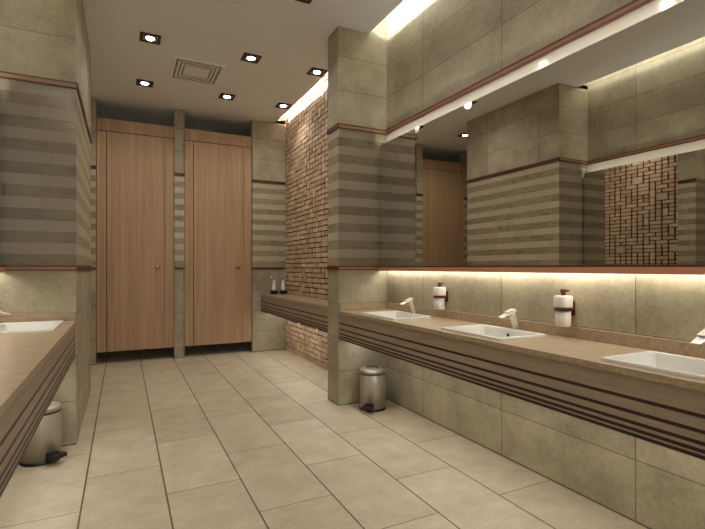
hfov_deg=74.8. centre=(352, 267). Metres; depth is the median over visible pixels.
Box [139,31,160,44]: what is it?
recessed light
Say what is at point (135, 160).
door
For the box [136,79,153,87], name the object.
recessed light
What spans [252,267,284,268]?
trim
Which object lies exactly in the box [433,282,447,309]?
soap dispenser
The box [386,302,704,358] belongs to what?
backsplash
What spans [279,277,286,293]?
dispenser bottle
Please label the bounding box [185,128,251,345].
door
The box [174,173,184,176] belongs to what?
trim
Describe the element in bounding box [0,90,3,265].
mirror glass
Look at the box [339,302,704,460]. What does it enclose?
countertop
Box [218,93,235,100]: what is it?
recessed light
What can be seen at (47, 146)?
wall pier
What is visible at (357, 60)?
wall
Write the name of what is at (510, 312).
faucet
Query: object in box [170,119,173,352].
wall stall partition
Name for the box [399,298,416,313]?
faucet
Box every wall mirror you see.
[0,90,5,271]
[378,0,704,274]
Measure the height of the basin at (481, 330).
0.145 m
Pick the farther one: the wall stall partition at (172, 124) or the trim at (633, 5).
the wall stall partition at (172, 124)
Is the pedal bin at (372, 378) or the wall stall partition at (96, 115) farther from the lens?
the wall stall partition at (96, 115)
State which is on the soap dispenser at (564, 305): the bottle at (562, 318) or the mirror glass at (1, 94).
the bottle at (562, 318)
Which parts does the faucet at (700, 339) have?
spout, lever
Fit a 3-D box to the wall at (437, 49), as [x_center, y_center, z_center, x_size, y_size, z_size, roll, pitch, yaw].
[0.811,-0.600,3.589,0.180,3.720,11.200,0,0,-27]
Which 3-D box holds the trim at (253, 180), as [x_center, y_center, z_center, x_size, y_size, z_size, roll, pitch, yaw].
[-1.262,-1.291,6.972,0.501,0.042,0.012,0,0,-27]
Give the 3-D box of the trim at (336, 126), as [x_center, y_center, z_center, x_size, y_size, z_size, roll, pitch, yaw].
[-0.184,-1.291,4.299,0.012,0.042,0.255,0,0,-27]
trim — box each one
[0,71,75,88]
[4,265,75,270]
[76,83,91,143]
[76,266,91,270]
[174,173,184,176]
[252,179,284,184]
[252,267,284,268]
[327,123,338,134]
[327,266,338,269]
[339,123,385,134]
[339,266,378,269]
[385,0,653,134]
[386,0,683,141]
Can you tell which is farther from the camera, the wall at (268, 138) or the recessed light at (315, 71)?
the wall at (268, 138)
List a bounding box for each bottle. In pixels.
[270,277,277,294]
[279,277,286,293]
[434,298,444,309]
[555,311,570,326]
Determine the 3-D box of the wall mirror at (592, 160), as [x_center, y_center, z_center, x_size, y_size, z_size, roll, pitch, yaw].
[1.247,-0.562,2.465,0.102,1.187,4.300,0,0,-27]
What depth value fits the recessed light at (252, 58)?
4.82 m
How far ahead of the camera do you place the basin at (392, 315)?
3.87 m
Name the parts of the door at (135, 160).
rail, door panel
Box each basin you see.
[0,320,63,333]
[362,311,430,319]
[441,324,545,340]
[601,351,704,379]
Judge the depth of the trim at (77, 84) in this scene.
3.77 m
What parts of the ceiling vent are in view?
plate, damper plate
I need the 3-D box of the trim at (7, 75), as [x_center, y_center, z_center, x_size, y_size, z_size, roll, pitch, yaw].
[-2.189,-1.291,3.163,0.508,0.042,0.012,0,0,-27]
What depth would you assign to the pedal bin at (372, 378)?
4.04 m
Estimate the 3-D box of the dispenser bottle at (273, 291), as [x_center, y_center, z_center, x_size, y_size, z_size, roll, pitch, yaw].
[-1.152,0.266,6.756,0.095,0.255,0.092,0,0,-27]
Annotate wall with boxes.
[91,97,285,364]
[285,0,704,528]
[328,17,386,405]
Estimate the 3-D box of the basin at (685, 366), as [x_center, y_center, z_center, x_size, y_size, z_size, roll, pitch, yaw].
[1.321,0.453,1.798,0.350,0.145,0.524,0,0,-27]
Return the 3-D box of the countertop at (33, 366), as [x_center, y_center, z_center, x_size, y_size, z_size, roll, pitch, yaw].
[-1.228,0.475,1.238,0.506,0.324,4.312,0,0,-27]
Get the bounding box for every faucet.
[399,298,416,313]
[498,308,520,329]
[690,329,704,345]
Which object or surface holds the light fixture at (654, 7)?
attached to the wall at (437, 49)
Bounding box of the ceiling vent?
[169,56,225,85]
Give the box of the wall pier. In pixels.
[0,0,90,446]
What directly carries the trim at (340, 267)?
attached to the wall at (357, 60)
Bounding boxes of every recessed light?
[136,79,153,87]
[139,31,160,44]
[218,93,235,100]
[240,52,261,63]
[275,102,291,108]
[295,0,311,3]
[306,67,327,76]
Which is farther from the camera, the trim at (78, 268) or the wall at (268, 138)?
the wall at (268, 138)
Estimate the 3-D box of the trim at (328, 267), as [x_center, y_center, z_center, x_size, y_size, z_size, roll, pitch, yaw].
[-0.184,0.004,4.299,0.012,0.037,0.255,0,0,-27]
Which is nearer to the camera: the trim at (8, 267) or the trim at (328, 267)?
the trim at (8, 267)
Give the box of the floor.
[0,342,646,528]
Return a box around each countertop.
[0,312,75,497]
[261,293,327,331]
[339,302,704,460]
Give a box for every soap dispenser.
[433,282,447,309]
[553,289,574,326]
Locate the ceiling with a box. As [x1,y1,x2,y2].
[83,0,403,136]
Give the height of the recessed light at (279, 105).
0.016 m
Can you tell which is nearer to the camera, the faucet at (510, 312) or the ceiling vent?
the faucet at (510, 312)
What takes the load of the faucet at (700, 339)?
on the countertop at (563, 371)
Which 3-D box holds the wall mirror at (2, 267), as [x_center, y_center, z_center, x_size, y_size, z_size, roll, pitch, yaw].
[-1.408,-0.562,1.141,0.102,1.187,4.300,0,0,-27]
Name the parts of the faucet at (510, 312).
spout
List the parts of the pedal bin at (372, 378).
lid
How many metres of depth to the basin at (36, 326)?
3.03 m
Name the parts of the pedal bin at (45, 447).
lid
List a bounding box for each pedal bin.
[19,401,66,466]
[359,365,385,411]
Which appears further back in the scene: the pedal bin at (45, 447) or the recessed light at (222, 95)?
the recessed light at (222, 95)
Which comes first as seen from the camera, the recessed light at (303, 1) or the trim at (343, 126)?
the recessed light at (303, 1)
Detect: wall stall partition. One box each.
[96,115,96,354]
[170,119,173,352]
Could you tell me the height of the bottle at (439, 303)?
0.092 m
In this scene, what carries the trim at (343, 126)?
attached to the wall at (357, 60)
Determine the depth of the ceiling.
4.70 m
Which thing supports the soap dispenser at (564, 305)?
attached to the wall at (437, 49)
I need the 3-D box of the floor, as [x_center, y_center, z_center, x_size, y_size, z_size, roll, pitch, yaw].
[-0.937,1.320,2.717,4.087,0.120,11.200,0,0,-27]
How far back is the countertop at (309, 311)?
5.51 m
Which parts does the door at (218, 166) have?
rail, door panel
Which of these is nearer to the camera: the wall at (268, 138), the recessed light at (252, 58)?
the recessed light at (252, 58)
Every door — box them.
[97,117,173,352]
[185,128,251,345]

